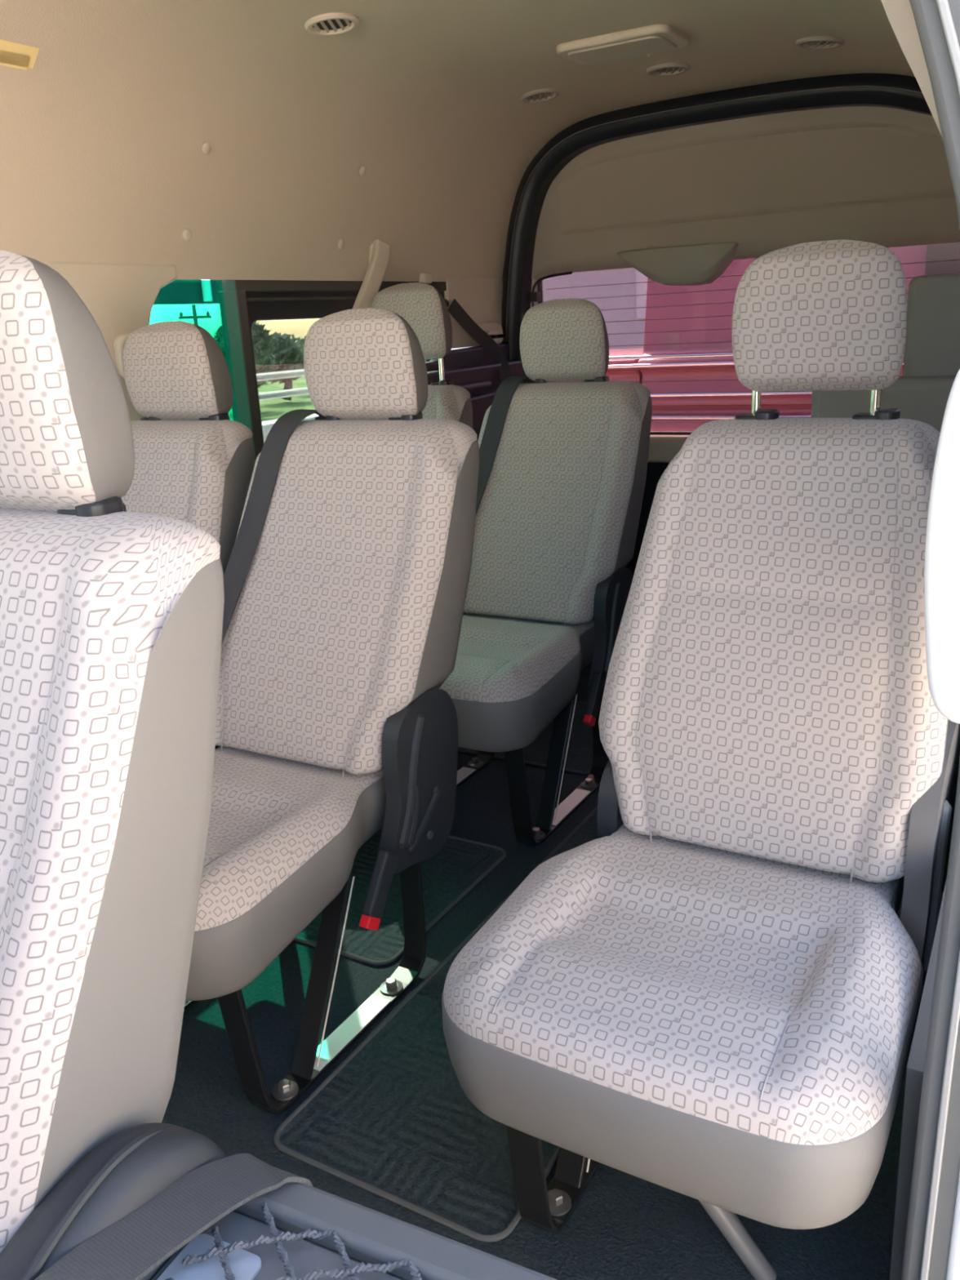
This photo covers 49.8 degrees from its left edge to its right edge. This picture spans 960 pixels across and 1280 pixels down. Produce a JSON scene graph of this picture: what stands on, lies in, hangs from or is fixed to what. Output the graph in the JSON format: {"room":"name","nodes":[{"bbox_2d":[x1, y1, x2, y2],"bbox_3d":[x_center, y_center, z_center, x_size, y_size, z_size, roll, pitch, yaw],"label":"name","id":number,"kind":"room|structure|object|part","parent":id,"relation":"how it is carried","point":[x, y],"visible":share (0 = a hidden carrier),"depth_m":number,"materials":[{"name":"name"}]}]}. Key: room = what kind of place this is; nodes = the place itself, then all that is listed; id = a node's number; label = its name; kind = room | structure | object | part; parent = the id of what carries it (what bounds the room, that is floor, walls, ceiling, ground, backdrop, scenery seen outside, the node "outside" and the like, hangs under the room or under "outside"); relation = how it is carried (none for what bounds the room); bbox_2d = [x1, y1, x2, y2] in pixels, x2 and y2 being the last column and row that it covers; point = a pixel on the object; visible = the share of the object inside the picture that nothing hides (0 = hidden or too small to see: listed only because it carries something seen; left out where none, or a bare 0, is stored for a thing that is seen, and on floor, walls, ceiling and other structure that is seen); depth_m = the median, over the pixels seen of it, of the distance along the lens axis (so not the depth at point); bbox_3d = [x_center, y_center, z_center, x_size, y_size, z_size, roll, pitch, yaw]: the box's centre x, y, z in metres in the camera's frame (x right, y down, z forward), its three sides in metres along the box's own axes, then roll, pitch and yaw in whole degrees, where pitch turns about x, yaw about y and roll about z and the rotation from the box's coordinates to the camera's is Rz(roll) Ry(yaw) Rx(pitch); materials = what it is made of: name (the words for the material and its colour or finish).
{"room":"vehicle interior","nodes":[
{"label":"vehicle interior","id":0,"kind":"room"},
{"bbox_2d":[40,261,526,439],"bbox_3d":[-0.772,-0.107,2.022,0.230,1.200,3.640,7,20,30],"label":"wall","id":1,"kind":"structure","parent":0,"point":[120,298],"depth_m":2.12,"materials":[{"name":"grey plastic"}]},
{"bbox_2d":[113,333,130,378],"bbox_3d":[-0.689,-0.564,2.057,0.035,0.090,0.072,7,20,30],"label":"anchor","id":2,"kind":"object","parent":1,"relation":"attached to","point":[119,342],"visible":0.15,"depth_m":2.03,"materials":[{"name":"beige plastic"}]},
{"bbox_2d":[158,280,446,462],"bbox_3d":[-0.431,-0.671,2.595,0.058,0.455,1.275,7,20,30],"label":"window","id":3,"kind":"structure","parent":1,"relation":"in","point":[220,307],"depth_m":2.35,"materials":[{"name":"green glass"}]},
{"bbox_2d":[245,290,444,445],"bbox_3d":[-0.327,-0.698,2.758,0.042,0.450,0.890,7,20,30],"label":"window","id":4,"kind":"structure","parent":1,"relation":"in","point":[280,322],"depth_m":2.51,"materials":[{"name":"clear glass"}]},
{"bbox_2d":[444,298,448,307],"bbox_3d":[-0.103,-0.983,3.024,0.018,0.028,0.028,7,20,30],"label":"belt pivot","id":5,"kind":"object","parent":1,"relation":"attached to","point":[446,301],"visible":0.42,"depth_m":3.02,"materials":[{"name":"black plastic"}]},
{"bbox_2d":[457,381,491,391],"bbox_3d":[-0.040,-0.729,2.986,0.019,0.020,0.260,7,20,31],"label":"handle","id":6,"kind":"object","parent":1,"relation":"on","point":[473,386],"visible":0.56,"depth_m":3.02,"materials":[{"name":"grey"}]},
{"bbox_3d":[0.004,-0.407,3.228,0.140,0.985,0.620,7,20,30],"label":"sill","id":7,"kind":"part","parent":1,"relation":"part of","materials":[{"name":"black plastic"}]},
{"bbox_2d":[448,298,511,383],"bbox_3d":[0.031,-0.811,3.129,0.136,0.429,0.234,7,20,30],"label":"belt","id":8,"kind":"object","parent":1,"relation":"attached to","point":[457,312],"visible":0.63,"depth_m":3.14,"materials":[{"name":"grey fabric"}]},
{"bbox_2d":[476,322,503,346],"bbox_3d":[0.034,-0.960,3.241,0.035,0.068,0.150,7,20,30],"label":"anchor","id":9,"kind":"object","parent":1,"relation":"attached to","point":[495,330],"visible":0.7,"depth_m":3.23,"materials":[{"name":"beige plastic"}]},
{"bbox_3d":[0.043,-0.951,3.239,0.014,0.034,0.105,7,20,30],"label":"slot plate","id":10,"kind":"part","parent":9,"relation":"part of","materials":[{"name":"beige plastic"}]},
{"bbox_2d":[0,0,915,281],"bbox_3d":[-0.152,-0.792,1.379,1.653,0.480,3.590,7,20,30],"label":"ceiling","id":11,"kind":"structure","parent":0,"point":[102,159],"depth_m":2.15,"materials":[{"name":"beige fabric"}]},
{"bbox_2d":[0,39,39,70],"bbox_3d":[-0.754,-0.944,1.667,0.028,0.030,0.088,7,20,30],"label":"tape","id":12,"kind":"object","parent":11,"relation":"attached to","point":[14,55],"visible":1,"depth_m":1.67,"materials":[{"name":"beige plastic"}]},
{"bbox_2d":[182,228,191,240],"bbox_3d":[-0.608,-0.843,2.148,0.012,0.024,0.024,7,20,30],"label":"clip","id":13,"kind":"object","parent":11,"relation":"attached to","point":[187,233],"visible":1,"depth_m":2.14,"materials":[{"name":"beige plastic"}]},
{"bbox_2d":[201,142,210,155],"bbox_3d":[-0.557,-1.001,2.104,0.014,0.024,0.024,7,20,30],"label":"clip","id":14,"kind":"object","parent":11,"relation":"attached to","point":[206,148],"visible":1,"depth_m":2.10,"materials":[{"name":"beige plastic"}]},
{"bbox_2d":[304,12,359,35],"bbox_3d":[-0.281,-1.170,1.963,0.104,0.020,0.104,7,20,29],"label":"ceiling vent","id":15,"kind":"object","parent":11,"relation":"in","point":[336,23],"visible":1,"depth_m":1.96,"materials":[{"name":"beige plastic"}]},
{"bbox_2d":[337,239,344,249],"bbox_3d":[-0.346,-0.987,2.577,0.011,0.024,0.024,7,20,30],"label":"clip","id":16,"kind":"object","parent":11,"relation":"attached to","point":[340,243],"visible":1,"depth_m":2.57,"materials":[{"name":"beige plastic"}]},
{"bbox_2d":[359,165,365,176],"bbox_3d":[-0.290,-1.152,2.540,0.014,0.024,0.024,7,20,30],"label":"clip","id":17,"kind":"object","parent":11,"relation":"attached to","point":[362,170],"visible":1,"depth_m":2.54,"materials":[{"name":"beige plastic"}]},
{"bbox_2d":[351,239,390,309],"bbox_3d":[-0.304,-0.880,2.651,0.059,0.283,0.241,7,20,30],"label":"guide","id":18,"kind":"object","parent":11,"relation":"attached to","point":[380,251],"visible":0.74,"depth_m":2.65,"materials":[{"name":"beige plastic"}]},
{"bbox_2d":[418,272,432,284],"bbox_3d":[-0.155,-1.024,2.926,0.025,0.028,0.040,7,20,30],"label":"cap","id":19,"kind":"object","parent":11,"relation":"attached to","point":[424,277],"visible":0.93,"depth_m":2.91,"materials":[{"name":"beige plastic"}]},
{"bbox_2d":[520,88,559,103],"bbox_3d":[0.156,-1.416,2.688,0.104,0.022,0.104,7,20,29],"label":"ceiling vent","id":20,"kind":"object","parent":11,"relation":"in","point":[539,95],"visible":1,"depth_m":2.69,"materials":[{"name":"beige plastic"}]},
{"bbox_2d":[555,23,688,64],"bbox_3d":[0.311,-1.298,2.260,0.260,0.023,0.170,7,20,30],"label":"recessed light","id":21,"kind":"object","parent":11,"relation":"in","point":[647,40],"visible":1,"depth_m":2.22,"materials":[{"name":"beige plastic"}]},
{"bbox_2d":[646,62,689,76],"bbox_3d":[0.459,-1.395,2.525,0.104,0.012,0.104,-2,17,5],"label":"ceiling vent","id":22,"kind":"object","parent":11,"relation":"in","point":[668,68],"visible":1,"depth_m":2.52,"materials":[{"name":"beige plastic"}]},
{"bbox_2d":[795,35,844,48],"bbox_3d":[0.755,-1.328,2.296,0.104,0.021,0.104,7,20,29],"label":"ceiling vent","id":23,"kind":"object","parent":11,"relation":"in","point":[815,42],"visible":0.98,"depth_m":2.29,"materials":[{"name":"beige plastic"}]},
{"bbox_2d":[161,662,959,1279],"bbox_3d":[-0.019,0.567,1.841,1.770,0.060,3.720,7,20,30],"label":"floor","id":24,"kind":"structure","parent":0,"point":[623,1226],"depth_m":1.40,"materials":[{"name":"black carpet"}]},
{"bbox_2d":[0,249,224,1253],"bbox_3d":[-0.529,0.308,0.732,0.448,1.111,0.755,7,20,30],"label":"passenger seat","id":25,"kind":"object","parent":24,"relation":"on","point":[111,616],"visible":0.95,"depth_m":0.75,"materials":[{"name":"fabric"}]},
{"bbox_3d":[-0.440,0.204,0.861,0.439,0.517,0.344,7,20,30],"label":"panel","id":26,"kind":"part","parent":25,"relation":"part of","materials":[{"name":"grey fabric"}]},
{"bbox_2d":[120,320,254,749],"bbox_3d":[-0.690,0.025,1.779,0.445,1.080,0.755,7,20,30],"label":"passenger seat","id":27,"kind":"object","parent":24,"relation":"on","point":[194,464],"visible":0.22,"depth_m":1.84,"materials":[{"name":"fabric"}]},
{"bbox_3d":[-0.614,-0.138,1.900,0.411,0.498,0.346,7,20,30],"label":"backrest","id":28,"kind":"part","parent":27,"relation":"part of","materials":[{"name":"fabric"}]},
{"bbox_3d":[-0.610,-0.123,1.910,0.411,0.464,0.328,7,20,30],"label":"panel","id":29,"kind":"part","parent":27,"relation":"part of","materials":[{"name":"grey plastic"}]},
{"bbox_2d":[0,1122,557,1279],"bbox_3d":[-0.122,0.664,0.575,0.527,0.508,0.508,5,19,26],"label":"console","id":30,"kind":"object","parent":24,"relation":"on","point":[293,1230],"depth_m":0.71,"materials":[{"name":"grey plastic"}]},
{"bbox_3d":[-0.282,0.623,0.739,0.068,0.508,0.342,7,20,30],"label":"hinge cover","id":31,"kind":"part","parent":30,"relation":"part of","materials":[{"name":"grey plastic"}]},
{"bbox_2d":[34,1153,312,1279],"bbox_3d":[-0.265,0.483,0.639,0.063,0.151,0.414,9,21,34],"label":"belt","id":32,"kind":"object","parent":30,"relation":"on","point":[129,1248],"visible":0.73,"depth_m":0.70,"materials":[{"name":"grey fabric"}]},
{"bbox_3d":[-0.109,0.495,0.500,0.395,0.004,0.418,5,19,26],"label":"pocket panel","id":33,"kind":"part","parent":30,"relation":"part of","materials":[{"name":"grey plastic"}]},
{"bbox_2d":[183,307,479,1114],"bbox_3d":[-0.321,0.069,1.568,0.445,1.080,0.750,7,20,30],"label":"passenger seat","id":34,"kind":"object","parent":24,"relation":"on","point":[335,726],"visible":0.76,"depth_m":1.59,"materials":[{"name":"fabric"}]},
{"bbox_2d":[221,408,321,647],"bbox_3d":[-0.400,-0.113,1.727,0.087,0.503,0.515,11,22,39],"label":"belt","id":35,"kind":"object","parent":34,"relation":"attached to","point":[272,453],"visible":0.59,"depth_m":1.71,"materials":[{"name":"grey fabric"}]},
{"bbox_2d":[194,746,383,931],"bbox_3d":[-0.386,0.247,1.517,0.410,0.055,0.493,7,20,30],"label":"cushion","id":36,"kind":"object","parent":34,"relation":"on","point":[279,817],"depth_m":1.45,"materials":[{"name":"fabric"}]},
{"bbox_3d":[-0.238,-0.093,1.685,0.431,0.498,0.346,7,20,30],"label":"backrest","id":37,"kind":"part","parent":34,"relation":"part of","materials":[{"name":"fabric"}]},
{"bbox_3d":[-0.234,-0.078,1.695,0.431,0.464,0.328,7,20,30],"label":"panel","id":38,"kind":"part","parent":34,"relation":"part of","materials":[{"name":"grey fabric"}]},
{"bbox_2d":[293,826,506,965],"bbox_3d":[-0.354,0.462,2.129,0.713,0.008,0.453,7,20,30],"label":"floor mat","id":39,"kind":"object","parent":24,"relation":"on","point":[461,864],"visible":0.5,"depth_m":2.00,"materials":[{"name":"grey rubber"}]},
{"bbox_2d":[371,282,473,429],"bbox_3d":[-0.297,-0.246,2.470,0.446,1.152,0.756,7,20,30],"label":"passenger seat","id":40,"kind":"object","parent":24,"relation":"on","point":[421,305],"visible":0.09,"depth_m":2.53,"materials":[{"name":"fabric"}]},
{"bbox_3d":[-0.097,-0.682,2.598,0.012,0.150,0.014,7,20,30],"label":"post","id":41,"kind":"part","parent":40,"relation":"part of","materials":[{"name":"silver metal"}]},
{"bbox_3d":[-0.221,-0.375,2.602,0.411,0.498,0.346,7,20,30],"label":"backrest","id":42,"kind":"part","parent":40,"relation":"part of","materials":[{"name":"fabric"}]},
{"bbox_3d":[-0.217,-0.360,2.611,0.411,0.464,0.328,7,20,30],"label":"panel","id":43,"kind":"part","parent":40,"relation":"part of","materials":[{"name":"grey plastic"}]},
{"bbox_2d":[273,805,598,1242],"bbox_3d":[0.302,0.458,2.025,0.368,0.008,1.743,7,20,30],"label":"floor mat","id":44,"kind":"object","parent":24,"relation":"on","point":[395,1121],"visible":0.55,"depth_m":1.41,"materials":[{"name":"grey rubber"}]},
{"bbox_2d":[457,700,593,774],"bbox_3d":[0.070,0.225,2.823,0.713,0.008,0.438,7,20,30],"label":"floor mat","id":45,"kind":"object","parent":24,"relation":"on","point":[580,756],"visible":0.16,"depth_m":2.64,"materials":[{"name":"grey rubber"}]},
{"bbox_2d":[439,297,652,845],"bbox_3d":[0.070,-0.173,2.269,0.452,1.090,0.752,7,20,30],"label":"passenger seat","id":46,"kind":"object","parent":24,"relation":"on","point":[557,517],"visible":0.8,"depth_m":2.29,"materials":[{"name":"fabric"}]},
{"bbox_2d":[475,375,532,516],"bbox_3d":[-0.008,-0.350,2.429,0.087,0.503,0.515,11,22,39],"label":"belt","id":47,"kind":"object","parent":46,"relation":"attached to","point":[502,399],"visible":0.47,"depth_m":2.42,"materials":[{"name":"grey fabric"}]},
{"bbox_2d":[439,613,594,702],"bbox_3d":[0.006,0.010,2.220,0.417,0.056,0.493,7,20,30],"label":"cushion","id":48,"kind":"object","parent":46,"relation":"on","point":[501,657],"depth_m":2.11,"materials":[{"name":"fabric"}]},
{"bbox_3d":[0.154,-0.330,2.388,0.431,0.498,0.346,7,20,30],"label":"backrest","id":49,"kind":"part","parent":46,"relation":"part of","materials":[{"name":"fabric"}]},
{"bbox_3d":[0.158,-0.315,2.397,0.431,0.464,0.328,7,20,30],"label":"panel","id":50,"kind":"part","parent":46,"relation":"part of","materials":[{"name":"grey fabric"}]},
{"bbox_2d":[441,239,959,1279],"bbox_3d":[0.298,0.125,1.209,0.462,1.128,0.748,7,20,30],"label":"passenger seat","id":51,"kind":"object","parent":24,"relation":"on","point":[713,997],"visible":0.95,"depth_m":1.21,"materials":[{"name":"fabric"}]},
{"bbox_2d":[443,823,921,1145],"bbox_3d":[0.245,0.321,1.156,0.456,0.059,0.493,7,20,30],"label":"cushion","id":52,"kind":"object","parent":51,"relation":"on","point":[744,991],"depth_m":1.05,"materials":[{"name":"fabric"}]},
{"bbox_3d":[0.376,-0.328,1.406,0.012,0.122,0.014,7,20,30],"label":"post","id":53,"kind":"part","parent":51,"relation":"part of","materials":[{"name":"silver metal"}]},
{"bbox_3d":[0.385,-0.018,1.330,0.426,0.498,0.346,7,20,30],"label":"backrest","id":54,"kind":"part","parent":51,"relation":"part of","materials":[{"name":"fabric"}]},
{"bbox_3d":[0.509,-0.312,1.330,0.012,0.122,0.014,7,20,30],"label":"post","id":55,"kind":"part","parent":51,"relation":"part of","materials":[{"name":"silver metal"}]},
{"bbox_3d":[0.389,-0.003,1.340,0.426,0.464,0.328,7,20,30],"label":"panel","id":56,"kind":"part","parent":51,"relation":"part of","materials":[{"name":"grey plastic"}]},
{"bbox_2d":[811,273,959,432],"bbox_3d":[0.914,-0.175,2.128,0.435,1.092,0.220,7,20,30],"label":"seat","id":57,"kind":"object","parent":24,"relation":"on","point":[931,360],"visible":0.3,"depth_m":2.00,"materials":[{"name":"grey fabric"}]},
{"bbox_3d":[0.883,-0.214,2.066,0.435,0.605,0.110,7,20,30],"label":"backrest","id":58,"kind":"part","parent":57,"relation":"part of","materials":[{"name":"grey fabric"}]},
{"bbox_2d":[902,273,959,376],"bbox_3d":[0.996,-0.423,2.067,0.285,0.592,0.100,7,20,30],"label":"cushion","id":59,"kind":"object","parent":57,"relation":"on","point":[932,348],"depth_m":2.01,"materials":[{"name":"grey fabric"}]},
{"bbox_2d":[592,462,669,619],"bbox_3d":[0.867,-0.257,3.240,1.810,0.600,0.080,7,20,30],"label":"wall","id":60,"kind":"structure","parent":0,"point":[655,471],"depth_m":3.33,"materials":[{"name":"black rubber"}]},
{"bbox_2d":[502,73,932,359],"bbox_3d":[0.789,-1.006,2.947,1.780,1.116,0.119,7,20,30],"label":"door seal","id":61,"kind":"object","parent":60,"relation":"attached to","point":[904,92],"depth_m":2.91,"materials":[{"name":"black rubber"}]},
{"bbox_2d":[528,106,959,462],"bbox_3d":[0.810,-0.986,2.965,1.608,0.959,0.120,7,20,30],"label":"door","id":62,"kind":"structure","parent":60,"relation":"in","point":[660,231],"depth_m":3.00,"materials":[{"name":"beige plastic"}]},
{"bbox_3d":[0.840,-0.575,3.117,1.580,0.082,0.070,7,20,30],"label":"sill","id":63,"kind":"part","parent":62,"relation":"part of","materials":[{"name":"beige plastic"}]},
{"bbox_3d":[0.784,-1.265,2.910,1.448,0.392,0.070,7,20,30],"label":"trim","id":64,"kind":"part","parent":62,"relation":"part of","materials":[{"name":"beige plastic"}]},
{"bbox_2d":[889,878,946,1279],"bbox_3d":[0.996,-0.129,1.776,0.118,1.200,2.260,7,20,30],"label":"door frame","id":65,"kind":"structure","parent":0,"point":[915,1067],"depth_m":0.98,"materials":[{"name":"grey plastic"}]},
{"bbox_2d":[881,0,959,1279],"bbox_3d":[0.257,-0.016,0.894,0.496,1.580,0.168,7,20,30],"label":"trim","id":66,"kind":"structure","parent":65,"relation":"attached to","point":[927,32],"depth_m":0.84,"materials":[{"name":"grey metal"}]},
{"bbox_2d":[924,368,959,724],"bbox_3d":[0.338,-0.065,0.685,0.089,0.287,0.046,-13,20,-29],"label":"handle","id":67,"kind":"object","parent":65,"relation":"attached to","point":[942,548],"visible":1,"depth_m":0.67,"materials":[{"name":"white plastic"}]},
{"label":"outside","id":68,"kind":"structure","parent":0,"visible":0},
{"bbox_3d":[-3.539,-2.181,13.627,100.000,0.150,100.000,7,20,30],"label":"ground","id":69,"kind":"structure","parent":68,"visible":0},
{"bbox_2d":[153,279,211,304],"bbox_3d":[-3.308,-3.249,9.643,0.265,4.200,6.900,7,20,30],"label":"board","id":70,"kind":"object","parent":69,"relation":"on","point":[157,301],"visible":0.02,"depth_m":9.97,"materials":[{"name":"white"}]}
]}

